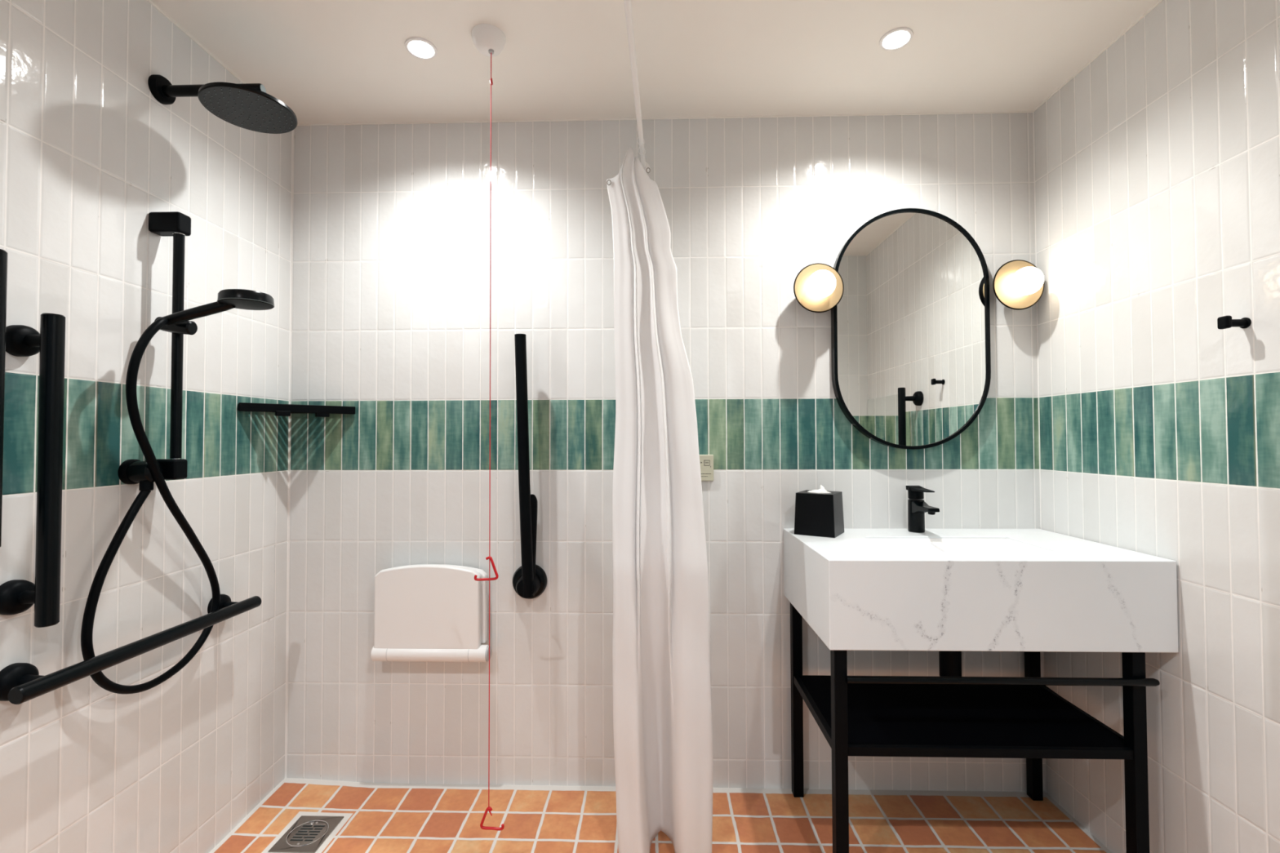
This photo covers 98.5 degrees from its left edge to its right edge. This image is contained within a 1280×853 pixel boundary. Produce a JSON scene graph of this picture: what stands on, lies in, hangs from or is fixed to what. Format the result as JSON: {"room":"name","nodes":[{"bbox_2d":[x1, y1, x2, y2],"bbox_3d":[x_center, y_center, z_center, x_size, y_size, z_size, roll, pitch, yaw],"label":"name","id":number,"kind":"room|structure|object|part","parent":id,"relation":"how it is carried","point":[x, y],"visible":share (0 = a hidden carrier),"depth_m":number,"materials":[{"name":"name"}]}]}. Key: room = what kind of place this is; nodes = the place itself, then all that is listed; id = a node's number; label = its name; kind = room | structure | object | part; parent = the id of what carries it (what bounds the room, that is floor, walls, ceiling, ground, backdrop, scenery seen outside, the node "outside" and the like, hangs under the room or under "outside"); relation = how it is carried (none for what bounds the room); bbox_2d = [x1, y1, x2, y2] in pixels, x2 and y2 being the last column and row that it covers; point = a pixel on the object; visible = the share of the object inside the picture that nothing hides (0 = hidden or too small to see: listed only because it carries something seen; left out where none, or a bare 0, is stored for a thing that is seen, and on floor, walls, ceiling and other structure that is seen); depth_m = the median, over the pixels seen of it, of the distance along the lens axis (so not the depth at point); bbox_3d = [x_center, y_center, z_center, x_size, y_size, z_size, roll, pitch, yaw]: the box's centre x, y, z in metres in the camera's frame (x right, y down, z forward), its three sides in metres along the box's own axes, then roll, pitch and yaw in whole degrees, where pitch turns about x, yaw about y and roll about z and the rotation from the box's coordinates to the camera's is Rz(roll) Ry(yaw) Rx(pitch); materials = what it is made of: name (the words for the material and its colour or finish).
{"room":"accessible bathroom","nodes":[
{"label":"accessible bathroom","id":0,"kind":"room"},
{"bbox_2d":[0,0,292,852],"bbox_3d":[-1.341,0.050,0.583,0.120,2.528,2.750,0,-1,1],"label":"wall","id":1,"kind":"structure","parent":0,"point":[88,151],"depth_m":1.39,"materials":[{"name":"tile"}]},
{"bbox_2d":[0,248,8,546],"bbox_3d":[-1.219,-0.051,1.006,0.102,0.548,0.068,0,-1,1],"label":"grab bar","id":2,"kind":"object","parent":1,"relation":"attached to","point":[3,254],"visible":1,"depth_m":1.01,"materials":[{"name":"black metal"}]},
{"bbox_2d":[0,312,65,627],"bbox_3d":[-1.216,0.085,1.114,0.100,0.622,0.068,0,-1,1],"label":"grab bar","id":3,"kind":"object","parent":1,"relation":"attached to","point":[16,596],"visible":0.99,"depth_m":1.10,"materials":[{"name":"black metal"}]},
{"bbox_2d":[0,594,261,704],"bbox_3d":[-1.209,0.521,1.365,0.099,0.075,0.636,0,-1,1],"label":"grab bar","id":4,"kind":"object","parent":1,"relation":"attached to","point":[20,682],"visible":0.94,"depth_m":1.19,"materials":[{"name":"black metal"}]},
{"bbox_2d":[117,459,162,490],"bbox_3d":[-1.228,0.119,1.362,0.065,0.077,0.062,0,-1,1],"label":"outlet","id":5,"kind":"object","parent":1,"relation":"attached to","point":[130,471],"visible":0.91,"depth_m":1.34,"materials":[{"name":"black metal"}]},
{"bbox_2d":[80,317,220,693],"bbox_3d":[-1.189,0.194,1.408,0.089,0.922,0.379,0,-1,1],"label":"shower hose","id":6,"kind":"object","parent":1,"relation":"attached to","point":[86,631],"visible":0.94,"depth_m":1.30,"materials":[{"name":"black rubber"}]},
{"bbox_2d":[145,211,197,479],"bbox_3d":[-1.194,-0.208,1.410,0.132,0.687,0.068,0,-1,1],"label":"slide rail","id":7,"kind":"object","parent":1,"relation":"attached to","point":[177,224],"visible":0.87,"depth_m":1.41,"materials":[{"name":"black metal"}]},
{"bbox_2d":[161,288,274,325],"bbox_3d":[-1.053,-0.292,1.392,0.239,0.090,0.118,0,-1,1],"label":"shower","id":8,"kind":"object","parent":7,"relation":"attached to","point":[227,299],"visible":0.99,"depth_m":1.36,"materials":[{"name":"black metal"}]},
{"bbox_3d":[-1.097,-0.285,1.371,0.155,0.074,0.027,0,-1,-14],"label":"handle","id":9,"kind":"part","parent":8,"relation":"part of","materials":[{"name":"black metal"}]},
{"bbox_2d":[147,74,297,133],"bbox_3d":[-1.089,-0.871,1.450,0.344,0.095,0.213,0,-1,1],"label":"shower","id":10,"kind":"object","parent":1,"relation":"attached to","point":[248,106],"visible":1,"depth_m":1.43,"materials":[{"name":"black metal"}]},
{"bbox_3d":[-1.118,-0.881,1.445,0.266,0.027,0.027,0,-1,1],"label":"arm","id":11,"kind":"part","parent":10,"relation":"part of","materials":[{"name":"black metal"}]},
{"bbox_2d":[150,0,1159,124],"bbox_3d":[0.021,-1.168,0.574,2.611,0.100,2.750,0,-1,1],"label":"ceiling","id":12,"kind":"structure","parent":0,"point":[329,61],"depth_m":1.61,"materials":[{"name":"paint"}]},
{"bbox_2d":[404,36,437,59],"bbox_3d":[-0.632,-1.091,1.593,0.088,0.005,0.088,0,-1,1],"label":"recessed light","id":13,"kind":"object","parent":12,"relation":"in","point":[419,47],"visible":1,"depth_m":1.59,"materials":[{"name":"white plastic"}]},
{"bbox_2d":[471,23,505,831],"bbox_3d":[-0.419,0.000,1.522,0.096,2.191,0.092,0,-1,1],"label":"pull cord","id":14,"kind":"object","parent":12,"relation":"hanging from","point":[489,40],"visible":1,"depth_m":1.51,"materials":[{"name":"red plastic"}]},
{"bbox_3d":[-0.421,0.389,1.511,0.067,0.067,0.007,0,-1,1],"label":"handle","id":15,"kind":"part","parent":14,"relation":"part of","materials":[{"name":"red plastic"}]},
{"bbox_3d":[-0.413,-0.007,1.519,0.002,2.087,0.002,0,-1,-21],"label":"cord","id":16,"kind":"part","parent":14,"relation":"part of","materials":[{"name":"red fabric"}]},
{"bbox_3d":[-0.401,1.063,1.496,0.066,0.063,0.008,0,-1,1],"label":"handle","id":17,"kind":"part","parent":14,"relation":"part of","materials":[{"name":"red plastic"}]},
{"bbox_2d":[471,23,505,57],"bbox_3d":[-0.424,-1.072,1.546,0.092,0.046,0.092,0,-1,1],"label":"switch","id":18,"kind":"object","parent":12,"relation":"attached to","point":[489,40],"depth_m":1.52,"materials":[{"name":"white plastic"}]},
{"bbox_2d":[879,26,913,50],"bbox_3d":[0.725,-1.096,1.560,0.088,0.005,0.088,0,-1,1],"label":"recessed light","id":19,"kind":"object","parent":12,"relation":"in","point":[895,38],"visible":1,"depth_m":1.56,"materials":[{"name":"white plastic"}]},
{"bbox_2d":[208,777,1111,852],"bbox_3d":[0.028,1.252,0.521,2.611,0.114,2.750,0,-1,1],"label":"floor","id":20,"kind":"structure","parent":0,"point":[379,817],"depth_m":1.72,"materials":[{"name":"tile"}]},
{"bbox_2d":[268,815,343,852],"bbox_3d":[-1.008,1.242,1.673,0.137,0.020,0.151,0,-1,1],"label":"floor drain","id":21,"kind":"object","parent":20,"relation":"in","point":[308,837],"visible":1,"depth_m":1.67,"materials":[{"name":"metal"}]},
{"bbox_2d":[790,602,1159,852],"bbox_3d":[0.915,0.902,1.626,0.816,0.657,0.483,0,-1,1],"label":"frame","id":22,"kind":"object","parent":20,"relation":"on","point":[859,716],"visible":0.85,"depth_m":1.47,"materials":[{"name":"black metal"}]},
{"bbox_3d":[0.529,0.908,1.861,0.033,0.657,0.033,0,-1,1],"label":"leg","id":23,"kind":"part","parent":22,"relation":"part of","materials":[{"name":"black metal"}]},
{"bbox_3d":[0.517,0.841,1.646,0.016,0.026,0.401,0,-1,1],"label":"shelf rail","id":24,"kind":"part","parent":22,"relation":"part of","materials":[{"name":"black metal"}]},
{"bbox_3d":[0.518,0.899,1.428,0.033,0.657,0.033,0,-1,1],"label":"leg","id":25,"kind":"part","parent":22,"relation":"part of","materials":[{"name":"black metal"}]},
{"bbox_2d":[799,675,1127,747],"bbox_3d":[0.914,0.838,1.631,0.778,0.018,0.422,0,-1,1],"label":"shelf","id":26,"kind":"object","parent":22,"relation":"attached to","point":[879,715],"depth_m":1.57,"materials":[{"name":"black metal"}]},
{"bbox_2d":[783,528,1178,653],"bbox_3d":[0.922,0.459,1.642,0.868,0.230,0.496,0,-1,1],"label":"sink","id":27,"kind":"object","parent":22,"relation":"on","point":[858,588],"depth_m":1.40,"materials":[{"name":"white stone"}]},
{"bbox_2d":[794,489,844,537],"bbox_3d":[0.586,0.282,1.803,0.128,0.134,0.128,-1,-1,33],"label":"tissue box","id":28,"kind":"object","parent":27,"relation":"on","point":[816,514],"visible":0.88,"depth_m":1.75,"materials":[{"name":"black plastic"}]},
{"bbox_2d":[807,484,831,493],"bbox_3d":[0.589,0.206,1.806,0.068,0.031,0.051,0,-1,1],"label":"tissue","id":29,"kind":"object","parent":28,"relation":"on","point":[821,490],"visible":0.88,"depth_m":1.79,"materials":[{"name":"white paper"}]},
{"bbox_2d":[906,485,939,533],"bbox_3d":[0.916,0.272,1.784,0.051,0.151,0.146,0,-1,1],"label":"mixer tap","id":30,"kind":"object","parent":27,"relation":"on","point":[917,507],"visible":1,"depth_m":1.81,"materials":[{"name":"black metal"}]},
{"bbox_3d":[0.916,0.204,1.795,0.046,0.015,0.122,0,-1,1],"label":"lever","id":31,"kind":"part","parent":30,"relation":"part of","materials":[{"name":"black metal"}]},
{"bbox_3d":[0.915,0.265,1.776,0.042,0.042,0.130,0,-1,1],"label":"spout","id":32,"kind":"part","parent":30,"relation":"part of","materials":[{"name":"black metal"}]},
{"bbox_2d":[938,650,961,676],"bbox_3d":[0.912,0.661,1.737,0.058,0.170,0.299,0,-1,1],"label":"trap","id":33,"kind":"object","parent":27,"relation":"attached to","point":[949,662],"visible":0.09,"depth_m":1.59,"materials":[{"name":"black metal"}]},
{"bbox_3d":[0.926,0.375,1.616,0.443,0.053,0.230,0,-1,1],"label":"basin bowl","id":34,"kind":"part","parent":27,"relation":"part of","materials":[{"name":"white ceramic"}]},
{"bbox_3d":[0.893,0.834,1.414,0.717,0.024,0.014,0,-1,1],"label":"shelf rail","id":35,"kind":"part","parent":22,"relation":"part of","materials":[{"name":"black metal"}]},
{"bbox_3d":[1.312,0.906,1.841,0.033,0.657,0.033,0,-1,1],"label":"leg","id":36,"kind":"part","parent":22,"relation":"part of","materials":[{"name":"black metal"}]},
{"bbox_3d":[1.282,0.838,1.626,0.014,0.024,0.401,0,-1,1],"label":"shelf rail","id":37,"kind":"part","parent":22,"relation":"part of","materials":[{"name":"black metal"}]},
{"bbox_3d":[1.268,0.897,1.409,0.033,0.657,0.033,0,-1,1],"label":"leg","id":38,"kind":"part","parent":22,"relation":"part of","materials":[{"name":"black metal"}]},
{"bbox_2d":[284,112,1045,791],"bbox_3d":[0.062,0.077,1.982,2.851,2.528,0.120,0,-1,1],"label":"wall","id":39,"kind":"structure","parent":0,"point":[390,260],"depth_m":1.93,"materials":[{"name":"tile"}]},
{"bbox_2d":[238,402,355,417],"bbox_3d":[-1.127,-0.053,1.830,0.242,0.039,0.249,0,-1,1],"label":"corner shelf","id":40,"kind":"object","parent":39,"relation":"attached to","point":[280,410],"visible":1,"depth_m":1.81,"materials":[{"name":"black metal"}]},
{"bbox_2d":[370,564,491,662],"bbox_3d":[-0.704,0.632,1.886,0.395,0.325,0.087,0,-1,1],"label":"folding shower seat","id":41,"kind":"object","parent":39,"relation":"attached to","point":[423,612],"visible":0.98,"depth_m":1.85,"materials":[{"name":"white plastic"}]},
{"bbox_3d":[-0.701,0.609,1.899,0.350,0.264,0.030,0,-1,1],"label":"panel","id":42,"kind":"part","parent":41,"relation":"part of","materials":[{"name":"white plastic"}]},
{"bbox_2d":[511,333,546,599],"bbox_3d":[-0.385,0.144,1.877,0.120,0.905,0.109,0,-1,1],"label":"support rail","id":43,"kind":"object","parent":39,"relation":"attached to","point":[529,581],"visible":1,"depth_m":1.83,"materials":[{"name":"black metal"}]},
{"bbox_3d":[-0.383,0.537,1.907,0.120,0.120,0.031,0,-1,1],"label":"wall plate","id":44,"kind":"part","parent":43,"relation":"part of","materials":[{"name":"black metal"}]},
{"bbox_2d":[623,0,649,173],"bbox_3d":[-0.035,-1.004,1.198,0.044,0.200,1.502,0,-1,4],"label":"curtain rod","id":45,"kind":"object","parent":39,"relation":"attached to","point":[628,6],"visible":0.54,"depth_m":1.44,"materials":[{"name":"white plastic"}]},
{"bbox_2d":[640,162,649,173],"bbox_3d":[0.014,-0.910,1.934,0.044,0.044,0.020,0,-1,1],"label":"curtain ring","id":46,"kind":"object","parent":45,"relation":"attached to","point":[646,165],"depth_m":1.93,"materials":[{"name":"white plastic"}]},
{"bbox_2d":[606,137,712,852],"bbox_3d":[0.052,0.149,1.691,0.310,2.148,0.326,0,-1,1],"label":"shower curtain","id":47,"kind":"object","parent":45,"relation":"hanging from","point":[663,728],"visible":1,"depth_m":1.58,"materials":[{"name":"white fabric"}]},
{"bbox_2d":[146,0,1163,125],"bbox_3d":[0.021,-1.115,0.573,2.611,0.005,2.750,0,-1,1],"label":"trim","id":48,"kind":"structure","parent":39,"relation":"attached to","point":[148,1],"depth_m":1.93,"materials":[{"name":"paint"}]},
{"bbox_2d":[699,454,713,480],"bbox_3d":[0.211,0.143,1.910,0.088,0.091,0.012,0,-1,1],"label":"panel","id":49,"kind":"object","parent":39,"relation":"attached to","point":[706,461],"visible":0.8,"depth_m":1.91,"materials":[{"name":"beige plastic"}]},
{"bbox_2d":[793,262,844,312],"bbox_3d":[0.600,-0.466,1.852,0.133,0.168,0.140,-1,-2,42],"label":"wall lamp","id":50,"kind":"object","parent":39,"relation":"attached to","point":[818,287],"visible":1,"depth_m":1.85,"materials":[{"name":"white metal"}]},
{"bbox_3d":[0.599,-0.470,1.819,0.090,0.090,0.090,0,-1,1],"label":"globe","id":51,"kind":"part","parent":50,"relation":"part of","materials":[{"name":"beige glass"}]},
{"bbox_2d":[831,208,991,449],"bbox_3d":[0.925,-0.334,1.892,0.525,0.825,0.032,0,-1,1],"label":"oval mirror","id":52,"kind":"object","parent":39,"relation":"attached to","point":[911,356],"visible":0.94,"depth_m":1.88,"materials":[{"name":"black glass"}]},
{"bbox_2d":[992,259,1044,310],"bbox_3d":[1.263,-0.472,1.835,0.130,0.168,0.144,1,-2,-40],"label":"wall lamp","id":53,"kind":"object","parent":39,"relation":"attached to","point":[1017,284],"visible":1,"depth_m":1.83,"materials":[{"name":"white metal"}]},
{"bbox_3d":[1.265,-0.476,1.802,0.090,0.090,0.090,0,-1,1],"label":"globe","id":54,"kind":"part","parent":53,"relation":"part of","materials":[{"name":"beige glass"}]},
{"bbox_2d":[1032,0,1279,852],"bbox_3d":[1.390,0.041,0.512,0.120,2.528,2.750,0,-1,1],"label":"wall","id":55,"kind":"structure","parent":0,"point":[1157,165],"depth_m":1.38,"materials":[{"name":"tile"}]},
{"bbox_2d":[1217,315,1251,329],"bbox_3d":[1.321,-0.232,1.228,0.052,0.028,0.024,0,-1,1],"label":"robe hook","id":56,"kind":"object","parent":55,"relation":"attached to","point":[1224,322],"visible":1,"depth_m":1.22,"materials":[{"name":"black metal"}]},
{"bbox_3d":[1.302,-0.232,1.228,0.014,0.028,0.024,0,-1,1],"label":"hook knob","id":57,"kind":"part","parent":56,"relation":"part of","materials":[{"name":"black metal"}]},
{"bbox_3d":[1.327,-0.230,1.228,0.041,0.024,0.024,0,-1,1],"label":"hook stem","id":58,"kind":"part","parent":56,"relation":"part of","materials":[{"name":"black metal"}]}
]}

